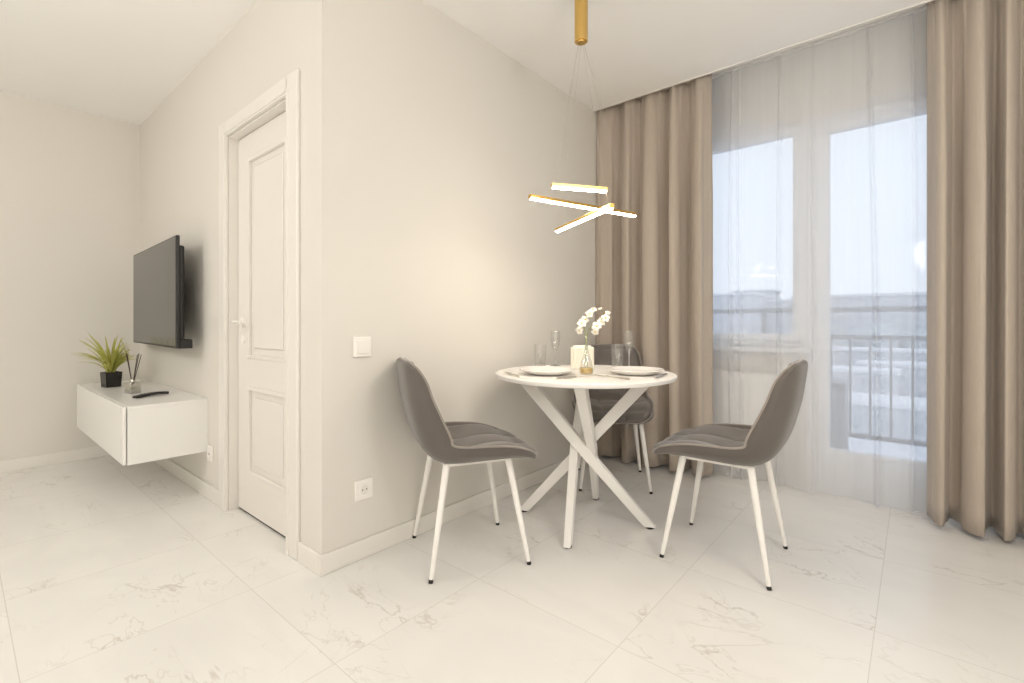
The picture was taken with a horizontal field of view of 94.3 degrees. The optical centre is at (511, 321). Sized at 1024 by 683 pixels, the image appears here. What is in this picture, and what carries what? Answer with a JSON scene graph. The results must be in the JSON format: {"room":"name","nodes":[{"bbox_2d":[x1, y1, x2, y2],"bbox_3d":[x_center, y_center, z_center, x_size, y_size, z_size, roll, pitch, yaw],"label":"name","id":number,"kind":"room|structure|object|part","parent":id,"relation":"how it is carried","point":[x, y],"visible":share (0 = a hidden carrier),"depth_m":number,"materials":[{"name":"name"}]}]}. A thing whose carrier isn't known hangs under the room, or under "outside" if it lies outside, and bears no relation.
{"room":"dining room","nodes":[
{"label":"dining room","id":0,"kind":"room"},
{"bbox_2d":[0,90,139,460],"bbox_3d":[-4.128,-0.268,2.354,0.100,2.536,3.645,0,0,40],"label":"wall","id":1,"kind":"structure","parent":0,"point":[70,177],"depth_m":3.35,"materials":[{"name":"paint"}]},
{"bbox_2d":[0,446,109,472],"bbox_3d":[-4.056,0.960,2.350,0.014,0.080,3.531,0,0,40],"label":"baseboard","id":2,"kind":"structure","parent":1,"relation":"attached to","point":[16,464],"depth_m":3.32,"materials":[{"name":"white wood"}]},
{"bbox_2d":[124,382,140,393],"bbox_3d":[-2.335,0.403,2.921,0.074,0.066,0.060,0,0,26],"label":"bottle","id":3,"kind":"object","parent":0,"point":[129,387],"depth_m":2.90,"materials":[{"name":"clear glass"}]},
{"bbox_2d":[140,0,353,554],"bbox_3d":[-1.786,-0.268,2.848,2.830,2.536,0.140,0,0,40],"label":"wall","id":4,"kind":"structure","parent":0,"point":[274,39],"depth_m":1.99,"materials":[{"name":"paint"}]},
{"bbox_2d":[77,379,207,465],"bbox_3d":[-2.396,0.588,3.022,1.395,0.301,0.384,0,0,40],"label":"tv cabinet","id":5,"kind":"object","parent":4,"relation":"attached to","point":[132,431],"visible":0.99,"depth_m":2.62,"materials":[{"name":"white paint"}]},
{"bbox_3d":[-2.515,0.587,2.882,1.393,0.299,0.017,0,0,40],"label":"door","id":6,"kind":"part","parent":5,"relation":"part of","materials":[{"name":"white paint"}]},
{"bbox_2d":[71,332,137,387],"bbox_3d":[-2.721,0.247,3.145,0.444,0.378,0.403,0,0,19],"label":"potted plant","id":7,"kind":"object","parent":5,"relation":"on","point":[111,362],"visible":0.98,"depth_m":3.17,"materials":[{"name":"green plant"}]},
{"bbox_3d":[-2.701,0.386,3.199,0.092,0.100,0.092,0,0,29],"label":"pot","id":8,"kind":"part","parent":7,"relation":"part of","materials":[{"name":"black ceramic"}]},
{"bbox_2d":[124,353,140,393],"bbox_3d":[-2.339,0.313,2.923,0.156,0.246,0.060,0,0,26],"label":"reed diffuser","id":9,"kind":"object","parent":5,"relation":"on","point":[131,387],"visible":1,"depth_m":2.91,"materials":[{"name":"clear glass"}]},
{"bbox_3d":[-2.390,0.445,3.029,1.395,0.016,0.366,0,0,40],"label":"panel","id":10,"kind":"part","parent":5,"relation":"part of","materials":[{"name":"white paint"}]},
{"bbox_2d":[132,391,168,398],"bbox_3d":[-2.124,0.425,2.794,0.042,0.022,0.180,0,0,21],"label":"remote control","id":11,"kind":"object","parent":5,"relation":"on","point":[157,392],"visible":1,"depth_m":2.77,"materials":[{"name":"black plastic"}]},
{"bbox_2d":[133,235,192,348],"bbox_3d":[-2.267,-0.167,3.082,1.200,0.634,0.117,0,0,43],"label":"television","id":12,"kind":"object","parent":4,"relation":"attached to","point":[158,270],"visible":1,"depth_m":2.86,"materials":[{"name":"black plastic"}]},
{"bbox_2d":[207,445,213,462],"bbox_3d":[-1.706,0.745,2.680,0.086,0.086,0.012,0,0,40],"label":"wall socket","id":13,"kind":"object","parent":4,"relation":"attached to","point":[210,450],"visible":1,"depth_m":2.67,"materials":[{"name":"white plastic"}]},
{"bbox_2d":[154,458,320,574],"bbox_3d":[-1.836,0.960,2.789,2.830,0.080,0.014,0,0,40],"label":"baseboard","id":14,"kind":"structure","parent":4,"relation":"attached to","point":[307,556],"depth_m":2.69,"materials":[{"name":"white wood"}]},
{"bbox_2d":[218,69,299,560],"bbox_3d":[-1.200,-0.030,2.330,0.905,2.060,0.151,0,0,40],"label":"door","id":15,"kind":"structure","parent":4,"relation":"in","point":[259,145],"depth_m":2.35,"materials":[{"name":"paint"}]},
{"bbox_3d":[-1.398,0.043,2.445,0.146,0.138,0.067,0,0,40],"label":"handle","id":16,"kind":"part","parent":15,"relation":"part of","materials":[{"name":"white metal"}]},
{"bbox_3d":[-1.197,-0.330,2.322,0.450,1.040,0.022,0,0,40],"label":"panel moulding","id":17,"kind":"part","parent":15,"relation":"part of","materials":[{"name":"paint"}]},
{"bbox_3d":[-1.197,0.560,2.322,0.450,0.460,0.022,0,0,40],"label":"panel moulding","id":18,"kind":"part","parent":15,"relation":"part of","materials":[{"name":"paint"}]},
{"bbox_2d":[0,0,927,124],"bbox_3d":[-0.943,-1.636,1.338,6.270,0.200,6.220,0,0,40],"label":"ceiling","id":19,"kind":"structure","parent":0,"point":[120,60],"depth_m":2.55,"materials":[{"name":"paint"}]},
{"bbox_2d":[528,0,636,231],"bbox_3d":[0.329,-0.988,2.140,0.388,1.093,0.588,0,0,21],"label":"pendant lamp","id":20,"kind":"object","parent":19,"relation":"hanging from","point":[581,6],"visible":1,"depth_m":2.15,"materials":[{"name":"gold metal"}]},
{"bbox_2d":[593,0,933,111],"bbox_3d":[1.826,-1.544,2.413,3.240,0.024,0.010,0,0,40],"label":"trim","id":21,"kind":"structure","parent":19,"relation":"attached to","point":[928,0],"depth_m":2.67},
{"bbox_2d":[712,6,926,78],"bbox_3d":[1.936,-1.629,2.543,3.220,0.014,0.177,0,0,40],"label":"rail","id":22,"kind":"object","parent":19,"relation":"attached to","point":[924,8],"visible":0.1,"depth_m":2.73,"materials":[{"name":"white plastic"}]},
{"bbox_2d":[595,73,712,477],"bbox_3d":[0.954,-0.319,3.265,0.806,2.605,0.167,0,0,40],"label":"curtain","id":23,"kind":"object","parent":22,"relation":"hanging from","point":[654,267],"visible":0.72,"depth_m":3.20,"materials":[{"name":"beige fabric"}]},
{"bbox_2d":[712,10,990,526],"bbox_3d":[1.821,-0.317,2.689,2.217,2.609,0.102,0,0,40],"label":"sheer curtain","id":24,"kind":"object","parent":22,"relation":"hanging from","point":[819,151],"visible":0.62,"depth_m":2.72,"materials":[{"name":"white fabric"}]},
{"bbox_2d":[927,0,1023,540],"bbox_3d":[2.349,-0.322,2.098,0.775,2.599,0.188,0,0,40],"label":"curtain","id":25,"kind":"object","parent":22,"relation":"hanging from","point":[975,48],"visible":0.99,"depth_m":2.22,"materials":[{"name":"beige fabric"}]},
{"bbox_2d":[354,0,596,541],"bbox_3d":[0.060,-0.318,2.944,0.140,2.636,2.395,0,0,40],"label":"wall","id":26,"kind":"structure","parent":0,"point":[460,275],"depth_m":2.42,"materials":[{"name":"paint"}]},
{"bbox_2d":[353,336,370,356],"bbox_3d":[-0.633,0.105,2.009,0.014,0.086,0.086,0,0,40],"label":"light switch","id":27,"kind":"object","parent":26,"relation":"attached to","point":[361,345],"visible":1,"depth_m":2.00,"materials":[{"name":"white plastic"}]},
{"bbox_2d":[355,477,372,501],"bbox_3d":[-0.628,0.710,2.016,0.012,0.086,0.086,0,0,40],"label":"wall socket","id":28,"kind":"object","parent":26,"relation":"attached to","point":[364,487],"visible":1,"depth_m":2.01,"materials":[{"name":"white plastic"}]},
{"bbox_2d":[319,455,603,576],"bbox_3d":[0.036,0.960,2.797,0.014,0.080,2.449,0,0,40],"label":"baseboard","id":29,"kind":"structure","parent":26,"relation":"attached to","point":[331,561],"depth_m":2.21,"materials":[{"name":"white wood"}]},
{"bbox_2d":[0,455,1023,682],"bbox_3d":[-0.943,1.060,1.338,6.270,0.120,6.220,0,0,40],"label":"floor","id":30,"kind":"structure","parent":0,"point":[111,571],"depth_m":1.74,"materials":[{"name":"tile"}]},
{"bbox_2d":[396,356,537,583],"bbox_3d":[-0.205,0.576,2.075,0.567,0.851,0.497,0,0,-20],"label":"dining chair","id":31,"kind":"object","parent":30,"relation":"on","point":[454,443],"visible":1,"depth_m":1.87,"materials":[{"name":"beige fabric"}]},
{"bbox_3d":[-0.406,0.776,2.185,0.111,0.427,0.029,0,0,13],"label":"leg","id":32,"kind":"part","parent":31,"relation":"part of","materials":[{"name":"white metal"}]},
{"bbox_3d":[-0.285,0.776,1.861,0.029,0.427,0.111,0,0,36],"label":"leg","id":33,"kind":"part","parent":31,"relation":"part of","materials":[{"name":"white metal"}]},
{"bbox_3d":[-0.191,0.570,2.080,0.286,0.013,0.326,0,0,-20],"label":"leg frame","id":34,"kind":"part","parent":31,"relation":"part of","materials":[{"name":"white metal"}]},
{"bbox_2d":[447,424,535,451],"bbox_3d":[-0.145,0.527,2.097,0.435,0.100,0.451,0,0,-20],"label":"seat cushion","id":35,"kind":"object","parent":31,"relation":"on","point":[463,435],"depth_m":2.09,"materials":[{"name":"grey fabric"}]},
{"bbox_3d":[-0.097,0.776,2.300,0.029,0.427,0.111,0,0,36],"label":"leg","id":36,"kind":"part","parent":31,"relation":"part of","materials":[{"name":"white metal"}]},
{"bbox_3d":[0.024,0.776,1.975,0.111,0.427,0.029,0,0,13],"label":"leg","id":37,"kind":"part","parent":31,"relation":"part of","materials":[{"name":"white metal"}]},
{"bbox_2d":[496,365,676,548],"bbox_3d":[0.364,0.627,2.401,0.892,0.746,0.892,0,0,40],"label":"dining table","id":38,"kind":"object","parent":30,"relation":"on","point":[586,447],"visible":0.81,"depth_m":2.32,"materials":[{"name":"white laminate"}]},
{"bbox_2d":[534,350,545,365],"bbox_3d":[0.157,0.190,2.637,0.066,0.129,0.066,0,0,40],"label":"tumbler","id":39,"kind":"object","parent":38,"relation":"on","point":[536,364],"visible":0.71,"depth_m":2.61,"materials":[{"name":"clear glass"}]},
{"bbox_2d":[520,366,574,375],"bbox_3d":[0.173,0.241,2.326,0.274,0.026,0.274,0,0,40],"label":"dinner plate","id":40,"kind":"object","parent":38,"relation":"on","point":[534,370],"visible":1,"depth_m":2.37,"materials":[{"name":"white ceramic"}]},
{"bbox_2d":[550,349,560,365],"bbox_3d":[0.252,0.151,2.760,0.064,0.206,0.064,0,0,40],"label":"champagne flute","id":41,"kind":"object","parent":38,"relation":"on","point":[554,349],"visible":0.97,"depth_m":2.76,"materials":[{"name":"clear glass"}]},
{"bbox_2d":[556,375,595,378],"bbox_3d":[0.293,0.249,2.160,0.213,0.010,0.013,0,0,-27],"label":"knife","id":42,"kind":"object","parent":38,"relation":"on","point":[563,377],"visible":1,"depth_m":2.14,"materials":[{"name":"metal"}]},
{"bbox_3d":[0.328,0.636,2.409,0.059,0.711,0.677,0,0,17],"label":"leg","id":43,"kind":"part","parent":38,"relation":"part of","materials":[{"name":"white wood"}]},
{"bbox_2d":[571,345,593,368],"bbox_3d":[0.382,0.190,2.580,0.126,0.128,0.055,0,0,6],"label":"napkin holder","id":44,"kind":"object","parent":38,"relation":"on","point":[577,351],"visible":0.79,"depth_m":2.56,"materials":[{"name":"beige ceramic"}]},
{"bbox_3d":[0.381,0.636,2.436,0.642,0.711,0.345,0,0,40],"label":"leg","id":45,"kind":"part","parent":38,"relation":"part of","materials":[{"name":"white wood"}]},
{"bbox_2d":[579,367,592,373],"bbox_3d":[0.364,0.162,2.326,0.067,0.185,0.067,0,0,40],"label":"bud vase","id":46,"kind":"object","parent":38,"relation":"on","point":[586,370],"visible":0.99,"depth_m":2.30,"materials":[{"name":"gold"}]},
{"bbox_2d":[575,308,596,366],"bbox_3d":[0.363,0.082,2.324,0.103,0.305,0.034,0,0,-8],"label":"flower sprig","id":47,"kind":"object","parent":46,"relation":"on","point":[582,322],"visible":1,"depth_m":2.32,"materials":[{"name":"white plant"}]},
{"bbox_3d":[0.363,0.083,2.323,0.072,0.302,0.013,0,0,-6],"label":"stem","id":48,"kind":"part","parent":47,"relation":"part of","materials":[{"name":"plant"}]},
{"bbox_2d":[586,308,610,366],"bbox_3d":[0.425,0.082,2.322,0.120,0.305,0.034,0,0,-4],"label":"flower sprig","id":49,"kind":"object","parent":46,"relation":"on","point":[596,326],"visible":1,"depth_m":2.32,"materials":[{"name":"white plant"}]},
{"bbox_3d":[0.418,0.084,2.321,0.107,0.301,0.015,0,0,0],"label":"stem","id":50,"kind":"part","parent":49,"relation":"part of","materials":[{"name":"plant"}]},
{"bbox_3d":[0.395,0.636,2.382,0.059,0.711,0.677,0,0,17],"label":"leg","id":51,"kind":"part","parent":38,"relation":"part of","materials":[{"name":"white wood"}]},
{"bbox_3d":[0.352,0.636,2.379,0.642,0.711,0.345,0,0,40],"label":"leg","id":52,"kind":"part","parent":38,"relation":"part of","materials":[{"name":"white wood"}]},
{"bbox_2d":[594,374,629,379],"bbox_3d":[0.455,0.251,2.165,0.021,0.011,0.190,0,0,-43],"label":"fork","id":53,"kind":"object","parent":38,"relation":"on","point":[626,378],"visible":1,"depth_m":2.15,"materials":[{"name":"metal"}]},
{"bbox_2d":[624,332,630,365],"bbox_3d":[0.643,0.151,2.609,0.064,0.206,0.064,0,0,40],"label":"champagne flute","id":54,"kind":"object","parent":38,"relation":"on","point":[624,332],"visible":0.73,"depth_m":2.61,"materials":[{"name":"clear glass"}]},
{"bbox_3d":[0.643,0.202,2.609,0.016,0.095,0.016,0,0,40],"label":"stem","id":55,"kind":"part","parent":54,"relation":"part of","materials":[{"name":"clear glass"}]},
{"bbox_2d":[607,366,663,375],"bbox_3d":[0.604,0.241,2.326,0.274,0.026,0.274,0,0,40],"label":"dinner plate","id":56,"kind":"object","parent":38,"relation":"on","point":[623,370],"visible":1,"depth_m":2.36,"materials":[{"name":"white ceramic"}]},
{"bbox_2d":[572,344,653,493],"bbox_3d":[0.631,0.576,3.002,0.497,0.851,0.567,0,0,6],"label":"dining chair","id":57,"kind":"object","parent":30,"relation":"on","point":[602,401],"visible":0.54,"depth_m":3.10,"materials":[{"name":"beige fabric"}]},
{"bbox_3d":[0.476,0.776,3.170,0.029,0.427,0.111,0,0,-27],"label":"leg","id":58,"kind":"part","parent":57,"relation":"part of","materials":[{"name":"white metal"}]},
{"bbox_3d":[0.439,0.776,2.842,0.029,0.427,0.111,0,0,40],"label":"leg","id":59,"kind":"part","parent":57,"relation":"part of","materials":[{"name":"white metal"}]},
{"bbox_2d":[589,345,637,395],"bbox_3d":[0.654,0.328,3.199,0.430,0.344,0.139,0,0,6],"label":"backrest cushion","id":60,"kind":"object","parent":57,"relation":"on","point":[603,355],"depth_m":3.23,"materials":[{"name":"grey fabric"}]},
{"bbox_2d":[590,396,649,421],"bbox_3d":[0.624,0.527,2.938,0.451,0.100,0.435,0,0,6],"label":"seat cushion","id":61,"kind":"object","parent":57,"relation":"on","point":[639,411],"depth_m":2.82,"materials":[{"name":"grey fabric"}]},
{"bbox_3d":[0.820,0.776,3.131,0.029,0.427,0.111,0,0,40],"label":"leg","id":62,"kind":"part","parent":57,"relation":"part of","materials":[{"name":"white metal"}]},
{"bbox_3d":[0.783,0.776,2.803,0.029,0.427,0.111,0,0,-27],"label":"leg","id":63,"kind":"part","parent":57,"relation":"part of","materials":[{"name":"white metal"}]},
{"bbox_2d":[652,358,807,590],"bbox_3d":[0.935,0.576,2.048,0.567,0.851,0.497,0,0,37],"label":"dining chair","id":64,"kind":"object","parent":30,"relation":"on","point":[743,446],"visible":1,"depth_m":1.84,"materials":[{"name":"beige fabric"}]},
{"bbox_3d":[0.687,0.776,2.020,0.111,0.427,0.029,0,0,4],"label":"leg","id":65,"kind":"part","parent":64,"relation":"part of","materials":[{"name":"white metal"}]},
{"bbox_3d":[0.897,0.776,2.295,0.029,0.427,0.111,0,0,-19],"label":"leg","id":66,"kind":"part","parent":64,"relation":"part of","materials":[{"name":"white metal"}]},
{"bbox_2d":[654,425,749,447],"bbox_3d":[0.884,0.527,2.087,0.435,0.100,0.451,0,0,37],"label":"seat cushion","id":67,"kind":"object","parent":64,"relation":"on","point":[731,436],"depth_m":2.12,"materials":[{"name":"grey fabric"}]},
{"bbox_3d":[0.923,0.570,2.058,0.286,0.013,0.326,0,0,37],"label":"leg frame","id":68,"kind":"part","parent":64,"relation":"part of","materials":[{"name":"white metal"}]},
{"bbox_3d":[0.948,0.776,1.820,0.029,0.427,0.111,0,0,-19],"label":"leg","id":69,"kind":"part","parent":64,"relation":"part of","materials":[{"name":"white metal"}]},
{"bbox_3d":[1.159,0.776,2.095,0.111,0.427,0.029,0,0,4],"label":"leg","id":70,"kind":"part","parent":64,"relation":"part of","materials":[{"name":"white metal"}]}
]}

